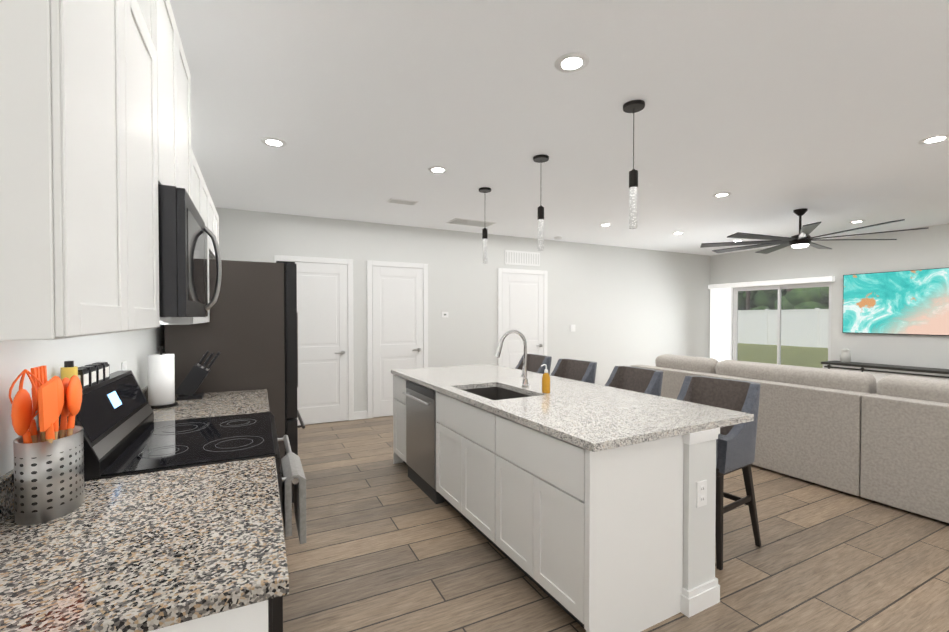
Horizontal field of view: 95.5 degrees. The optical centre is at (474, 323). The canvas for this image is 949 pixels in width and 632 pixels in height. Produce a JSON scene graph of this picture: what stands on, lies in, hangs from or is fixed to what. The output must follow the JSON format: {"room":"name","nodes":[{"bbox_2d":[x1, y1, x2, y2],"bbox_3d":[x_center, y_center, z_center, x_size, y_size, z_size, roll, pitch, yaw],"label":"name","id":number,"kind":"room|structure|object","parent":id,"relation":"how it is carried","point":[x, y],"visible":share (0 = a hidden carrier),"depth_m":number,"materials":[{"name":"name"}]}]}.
{"room":"kitchen","nodes":[
{"label":"kitchen","id":0,"kind":"room"},
{"bbox_2d":[0,325,164,476],"bbox_3d":[-1.222,0.037,0.935,0.150,2.720,9.550,0,1,-27],"label":"wall","id":1,"kind":"structure","parent":0,"point":[134,349],"depth_m":1.45,"materials":[{"name":"white paint"}]},
{"bbox_2d":[0,0,143,340],"bbox_3d":[-0.938,-0.433,0.870,0.304,0.918,0.452,0,1,-27],"label":"upper cabinet","id":2,"kind":"object","parent":1,"relation":"attached to","point":[95,124],"depth_m":0.76,"materials":[{"name":"white wood"}]},
{"bbox_2d":[122,361,126,370],"bbox_3d":[-1.730,0.249,2.132,0.008,0.120,0.072,0,1,-27],"label":"outlet","id":3,"kind":"object","parent":1,"relation":"attached to","point":[124,365],"visible":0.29,"depth_m":2.10,"materials":[{"name":"white plastic"}]},
{"bbox_2d":[140,0,167,328],"bbox_3d":[-1.085,-0.438,1.163,0.304,0.918,0.452,0,1,-27],"label":"upper cabinet","id":4,"kind":"object","parent":1,"relation":"attached to","point":[151,50],"depth_m":1.37,"materials":[{"name":"white wood"}]},
{"bbox_2d":[148,0,183,187],"bbox_3d":[-1.292,-0.854,1.571,0.304,0.758,0.465,0,1,-27],"label":"upper cabinet","id":5,"kind":"object","parent":1,"relation":"attached to","point":[162,13],"depth_m":1.70,"materials":[{"name":"white wood"}]},
{"bbox_2d":[158,184,221,316],"bbox_3d":[-1.306,-0.250,1.766,0.440,0.448,0.770,0,1,-27],"label":"microwave","id":6,"kind":"object","parent":5,"relation":"attached to","point":[184,230],"visible":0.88,"depth_m":1.49,"materials":[{"name":"black metal"}]},
{"bbox_2d":[168,161,207,324],"bbox_3d":[-1.656,-0.440,2.304,0.304,0.888,0.470,0,1,-27],"label":"upper cabinet","id":7,"kind":"object","parent":1,"relation":"attached to","point":[201,196],"depth_m":2.47,"materials":[{"name":"white wood"}]},
{"bbox_2d":[184,53,195,206],"bbox_3d":[-1.445,-0.859,1.876,0.304,0.758,0.464,0,1,-27],"label":"upper cabinet","id":8,"kind":"object","parent":1,"relation":"attached to","point":[189,158],"depth_m":2.09,"materials":[{"name":"white wood"}]},
{"bbox_2d":[204,181,211,321],"bbox_3d":[-1.810,-0.445,2.613,0.304,0.888,0.469,0,1,-27],"label":"upper cabinet","id":9,"kind":"object","parent":1,"relation":"attached to","point":[205,187],"depth_m":2.92,"materials":[{"name":"white wood"}]},
{"bbox_2d":[212,201,215,259],"bbox_3d":[-2.023,-0.699,3.034,0.304,0.392,0.470,0,1,-27],"label":"upper cabinet","id":10,"kind":"object","parent":1,"relation":"attached to","point":[213,207],"depth_m":3.20,"materials":[{"name":"white wood"}]},
{"bbox_2d":[216,211,218,244],"bbox_3d":[-2.177,-0.704,3.343,0.304,0.392,0.469,0,1,-27],"label":"upper cabinet","id":11,"kind":"object","parent":1,"relation":"attached to","point":[217,217],"depth_m":3.56,"materials":[{"name":"white wood"}]},
{"bbox_2d":[215,207,709,424],"bbox_3d":[0.878,-0.059,7.240,9.250,2.720,0.150,0,1,-27],"label":"wall","id":12,"kind":"structure","parent":0,"point":[620,306],"depth_m":6.88,"materials":[{"name":"white paint"}]},
{"bbox_2d":[274,255,353,424],"bbox_3d":[-2.076,0.230,5.639,0.970,2.190,0.076,0,1,-27],"label":"door","id":13,"kind":"structure","parent":12,"relation":"in","point":[325,390],"depth_m":5.71,"materials":[{"name":"white wood"}]},
{"bbox_2d":[354,411,367,419],"bbox_3d":[2.981,1.310,3.057,9.250,0.110,9.250,0,1,-27],"label":"baseboard","id":14,"kind":"structure","parent":12,"relation":"attached to","point":[360,415],"depth_m":5.94,"materials":[{"name":"white"}]},
{"bbox_2d":[367,260,427,418],"bbox_3d":[-1.074,0.223,6.140,0.890,2.190,0.076,0,1,-27],"label":"door","id":15,"kind":"structure","parent":12,"relation":"in","point":[397,316],"depth_m":6.12,"materials":[{"name":"white wood"}]},
{"bbox_2d":[441,312,447,316],"bbox_3d":[-0.445,-0.133,6.488,0.110,0.085,0.008,0,1,-27],"label":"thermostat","id":16,"kind":"object","parent":12,"relation":"attached to","point":[444,314],"visible":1,"depth_m":6.48,"materials":[{"name":"white plastic"}]},
{"bbox_2d":[505,250,539,265],"bbox_3d":[0.793,-1.072,7.092,0.680,0.230,0.010,0,1,-27],"label":"air vent","id":17,"kind":"object","parent":12,"relation":"in","point":[512,257],"visible":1,"depth_m":7.09,"materials":[{"name":"white metal"}]},
{"bbox_2d":[498,268,547,367],"bbox_3d":[0.817,0.208,7.086,0.960,2.190,0.076,0,1,-27],"label":"door","id":18,"kind":"structure","parent":12,"relation":"in","point":[522,301],"depth_m":7.08,"materials":[{"name":"white wood"}]},
{"bbox_2d":[570,325,574,331],"bbox_3d":[1.729,0.083,7.577,0.115,0.120,0.011,0,1,-27],"label":"light switch","id":19,"kind":"object","parent":12,"relation":"attached to","point":[572,328],"visible":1,"depth_m":7.57,"materials":[{"name":"white plastic"}]},
{"bbox_2d":[170,0,948,255],"bbox_3d":[2.981,-1.405,3.016,9.550,0.100,9.550,0,1,-27],"label":"ceiling","id":20,"kind":"structure","parent":0,"point":[770,116],"depth_m":2.77,"materials":[{"name":"white paint"}]},
{"bbox_2d":[261,137,286,146],"bbox_3d":[-1.503,-1.355,3.228,0.176,0.006,0.176,0,1,-27],"label":"recessed light","id":21,"kind":"object","parent":20,"relation":"in","point":[272,142],"visible":1,"depth_m":3.22,"materials":[{"name":"white"}]},
{"bbox_2d":[387,198,417,204],"bbox_3d":[-0.814,-1.377,4.892,0.320,0.011,0.160,0,1,-27],"label":"ceiling vent","id":22,"kind":"object","parent":20,"relation":"in","point":[400,201],"visible":0.98,"depth_m":4.87,"materials":[{"name":"white metal"}]},
{"bbox_2d":[428,166,447,172],"bbox_3d":[-0.327,-1.364,3.828,0.176,0.006,0.176,0,1,-27],"label":"recessed light","id":23,"kind":"object","parent":20,"relation":"in","point":[436,169],"visible":1,"depth_m":3.81,"materials":[{"name":"white"}]},
{"bbox_2d":[447,218,495,226],"bbox_3d":[-0.041,-1.394,5.983,0.620,0.011,0.320,0,1,-27],"label":"ceiling vent","id":24,"kind":"object","parent":20,"relation":"in","point":[468,222],"visible":1,"depth_m":5.94,"materials":[{"name":"white metal"}]},
{"bbox_2d":[479,187,490,263],"bbox_3d":[0.107,-0.996,4.419,0.130,0.760,0.130,0,1,-27],"label":"pendant light","id":25,"kind":"object","parent":20,"relation":"hanging from","point":[485,230],"visible":1,"depth_m":4.40,"materials":[{"name":"brown metal"}]},
{"bbox_2d":[533,154,548,250],"bbox_3d":[0.546,-0.983,3.543,0.130,0.760,0.130,0,1,-27],"label":"pendant light","id":26,"kind":"object","parent":20,"relation":"hanging from","point":[541,158],"visible":1,"depth_m":3.52,"materials":[{"name":"glass"}]},
{"bbox_2d":[555,52,589,72],"bbox_3d":[0.501,-1.340,2.218,0.176,0.006,0.176,0,1,-27],"label":"recessed light","id":27,"kind":"object","parent":20,"relation":"in","point":[571,62],"visible":1,"depth_m":2.21,"materials":[{"name":"white"}]},
{"bbox_2d":[623,100,644,228],"bbox_3d":[0.984,-0.969,2.667,0.130,0.760,0.130,0,1,-27],"label":"pendant light","id":28,"kind":"object","parent":20,"relation":"hanging from","point":[633,106],"visible":1,"depth_m":2.65,"materials":[{"name":"glass"}]},
{"bbox_2d":[713,192,730,196],"bbox_3d":[2.647,-1.376,4.611,0.176,0.006,0.176,0,1,-27],"label":"recessed light","id":29,"kind":"object","parent":20,"relation":"in","point":[723,194],"visible":1,"depth_m":4.59,"materials":[{"name":"white"}]},
{"bbox_2d":[700,208,928,253],"bbox_3d":[3.974,-1.159,5.286,2.153,0.460,2.129,0,1,-27],"label":"ceiling fan","id":30,"kind":"object","parent":20,"relation":"hanging from","point":[803,238],"visible":1,"depth_m":5.22,"materials":[{"name":"brown metal"}]},
{"bbox_2d":[849,220,865,222],"bbox_3d":[5.250,-1.396,5.913,0.176,0.006,0.176,0,1,-27],"label":"recessed light","id":31,"kind":"object","parent":20,"relation":"in","point":[857,221],"visible":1,"depth_m":5.89,"materials":[{"name":"white"}]},
{"bbox_2d":[918,134,948,143],"bbox_3d":[3.390,-1.354,3.171,0.176,0.006,0.176,0,1,-27],"label":"recessed light","id":32,"kind":"object","parent":20,"relation":"in","point":[935,139],"visible":1,"depth_m":3.17,"materials":[{"name":"white"}]},
{"bbox_2d":[282,416,948,631],"bbox_3d":[2.981,1.415,3.059,9.550,0.100,9.550,0,1,-27],"label":"floor","id":33,"kind":"structure","parent":0,"point":[389,545],"depth_m":2.47,"materials":[{"name":"brown wood"}]},
{"bbox_2d":[0,456,288,631],"bbox_3d":[-0.838,0.895,1.076,0.648,1.000,0.826,0,1,-27],"label":"base cabinet","id":34,"kind":"object","parent":33,"relation":"on","point":[197,549],"visible":0.96,"depth_m":0.92,"materials":[{"name":"white"}]},
{"bbox_2d":[9,365,83,524],"bbox_3d":[-1.122,0.304,1.132,0.131,0.377,0.286,0,1,-27],"label":"utensil holder","id":35,"kind":"object","parent":34,"relation":"on","point":[49,470],"visible":1,"depth_m":1.08,"materials":[{"name":"metal"}]},
{"bbox_2d":[59,370,305,631],"bbox_3d":[-1.148,0.803,1.828,0.749,1.160,0.790,0,1,-27],"label":"range","id":36,"kind":"object","parent":33,"relation":"on","point":[125,434],"visible":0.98,"depth_m":1.66,"materials":[{"name":"black metal"}]},
{"bbox_2d":[60,361,84,389],"bbox_3d":[-1.341,0.176,1.426,0.041,0.104,0.042,0,1,-27],"label":"spice jar","id":37,"kind":"object","parent":36,"relation":"on","point":[69,369],"depth_m":1.42,"materials":[{"name":"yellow plastic"}]},
{"bbox_2d":[85,364,93,388],"bbox_3d":[-1.374,0.192,1.493,0.045,0.069,0.063,0,1,-27],"label":"spice jar","id":38,"kind":"object","parent":36,"relation":"on","point":[90,375],"depth_m":1.54,"materials":[{"name":"white glass"}]},
{"bbox_2d":[88,362,100,384],"bbox_3d":[-1.409,0.191,1.562,0.045,0.069,0.063,0,1,-27],"label":"spice jar","id":39,"kind":"object","parent":36,"relation":"on","point":[97,366],"depth_m":1.62,"materials":[{"name":"white glass"}]},
{"bbox_2d":[96,362,107,381],"bbox_3d":[-1.444,0.190,1.632,0.045,0.069,0.063,0,1,-27],"label":"spice jar","id":40,"kind":"object","parent":36,"relation":"on","point":[104,365],"depth_m":1.68,"materials":[{"name":"white glass"}]},
{"bbox_2d":[108,364,109,378],"bbox_3d":[-1.478,0.189,1.702,0.045,0.069,0.063,0,1,-27],"label":"spice jar","id":41,"kind":"object","parent":36,"relation":"on","point":[108,364],"depth_m":1.73,"materials":[{"name":"white glass"}]},
{"bbox_2d":[142,386,269,421],"bbox_3d":[-1.572,0.872,2.542,0.648,1.000,0.856,0,1,-27],"label":"base cabinet","id":42,"kind":"object","parent":33,"relation":"on","point":[214,404],"visible":0.15,"depth_m":2.46,"materials":[{"name":"white"}]},
{"bbox_2d":[147,346,177,408],"bbox_3d":[-1.789,0.299,2.462,0.150,0.346,0.150,0,1,-27],"label":"paper towel holder","id":43,"kind":"object","parent":42,"relation":"on","point":[161,381],"visible":0.92,"depth_m":2.41,"materials":[{"name":"white paper"}]},
{"bbox_2d":[175,350,220,399],"bbox_3d":[-1.742,0.320,2.720,0.240,0.298,0.110,0,1,-27],"label":"knife block","id":44,"kind":"object","parent":42,"relation":"on","point":[188,387],"visible":1,"depth_m":2.67,"materials":[{"name":"black plastic"}]},
{"bbox_2d":[164,259,304,502],"bbox_3d":[-1.817,0.452,3.372,0.861,1.815,0.830,0,1,-27],"label":"refrigerator","id":45,"kind":"object","parent":33,"relation":"on","point":[249,331],"visible":0.58,"depth_m":3.03,"materials":[{"name":"grey metal"}]},
{"bbox_2d":[515,354,551,374],"bbox_3d":[0.497,0.842,4.531,0.517,1.000,0.473,0,1,-26],"label":"stool","id":46,"kind":"object","parent":33,"relation":"on","point":[535,362],"visible":0.17,"depth_m":4.62,"materials":[{"name":"fabric"}]},
{"bbox_2d":[393,374,724,631],"bbox_3d":[0.185,0.930,3.153,0.921,0.865,2.771,0,1,-27],"label":"kitchen island","id":47,"kind":"object","parent":33,"relation":"on","point":[588,507],"depth_m":2.04,"materials":[{"name":"white wood"}]},
{"bbox_2d":[391,367,678,449],"bbox_3d":[0.057,0.482,3.070,0.567,0.035,2.762,0,1,-27],"label":"island countertop","id":48,"kind":"structure","parent":47,"relation":"on","point":[570,424],"depth_m":2.26,"materials":[{"name":"grey stone"}]},
{"bbox_2d":[541,364,549,392],"bbox_3d":[0.476,0.369,2.894,0.069,0.194,0.056,0,1,-27],"label":"soap bottle","id":49,"kind":"object","parent":48,"relation":"on","point":[546,382],"visible":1,"depth_m":2.88,"materials":[{"name":"orange"}]},
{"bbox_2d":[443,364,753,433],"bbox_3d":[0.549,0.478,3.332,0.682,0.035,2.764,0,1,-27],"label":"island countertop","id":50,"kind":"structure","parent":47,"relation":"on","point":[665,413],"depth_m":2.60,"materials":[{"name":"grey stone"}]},
{"bbox_2d":[551,359,596,383],"bbox_3d":[0.801,0.851,3.959,0.517,1.000,0.473,-1,1,-30],"label":"stool","id":51,"kind":"object","parent":33,"relation":"on","point":[579,370],"visible":0.15,"depth_m":4.07,"materials":[{"name":"fabric"}]},
{"bbox_2d":[604,366,662,395],"bbox_3d":[1.126,0.860,3.347,0.518,1.000,0.473,0,1,-25],"label":"stool","id":52,"kind":"object","parent":33,"relation":"on","point":[642,380],"visible":0.12,"depth_m":3.44,"materials":[{"name":"fabric"}]},
{"bbox_2d":[677,376,760,569],"bbox_3d":[1.456,0.870,2.724,0.517,1.000,0.473,-1,1,-33],"label":"stool","id":53,"kind":"object","parent":33,"relation":"on","point":[735,446],"visible":0.54,"depth_m":2.61,"materials":[{"name":"fabric"}]},
{"bbox_2d":[631,354,948,522],"bbox_3d":[3.842,0.878,3.576,1.800,0.958,4.912,0,1,-27],"label":"sofa","id":54,"kind":"object","parent":33,"relation":"on","point":[866,435],"visible":0.67,"depth_m":3.40,"materials":[{"name":"fabric"}]},
{"bbox_2d":[821,360,948,381],"bbox_3d":[6.302,0.977,6.212,0.442,0.680,2.060,0,1,-27],"label":"console table","id":55,"kind":"object","parent":33,"relation":"on","point":[878,372],"visible":0.19,"depth_m":6.35,"materials":[{"name":"grey"}]},
{"bbox_2d":[840,348,850,362],"bbox_3d":[5.943,0.508,6.903,0.140,0.235,0.140,0,1,-27],"label":"decorative jar","id":56,"kind":"object","parent":55,"relation":"on","point":[845,355],"visible":1,"depth_m":6.86,"materials":[{"name":"grey ceramic"}]},
{"bbox_2d":[710,223,948,368],"bbox_3d":[7.184,-0.027,5.140,0.150,2.720,9.550,0,1,-27],"label":"wall","id":57,"kind":"structure","parent":0,"point":[928,248],"depth_m":6.92,"materials":[{"name":"white paint"}]},
{"bbox_2d":[733,282,831,366],"bbox_3d":[5.710,0.288,8.081,0.080,1.998,1.698,0,1,-27],"label":"window","id":58,"kind":"structure","parent":57,"relation":"in","point":[735,316],"depth_m":8.06,"materials":[{"name":"white"}]},
{"bbox_2d":[708,276,834,361],"bbox_3d":[5.493,0.219,8.189,0.090,2.045,2.210,0,1,-27],"label":"vertical blind","id":59,"kind":"object","parent":58,"relation":"attached to","point":[721,300],"visible":0.71,"depth_m":8.85,"materials":[{"name":"white plastic"}]},
{"bbox_2d":[842,267,948,335],"bbox_3d":[6.467,-0.308,6.348,0.047,0.955,1.700,0,1,-27],"label":"screen","id":60,"kind":"object","parent":57,"relation":"attached to","point":[911,302],"visible":1,"depth_m":6.48,"materials":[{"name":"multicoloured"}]},
{"label":"outside","id":61,"kind":"structure","parent":0,"visible":0},
{"bbox_2d":[737,287,828,367],"bbox_3d":[28.571,-5.146,19.761,51.245,13.015,70.000,0,1,-27],"label":"garden","id":62,"kind":"object","parent":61,"point":[803,305],"depth_m":22.62,"materials":[{"name":"green plant"}]}
]}

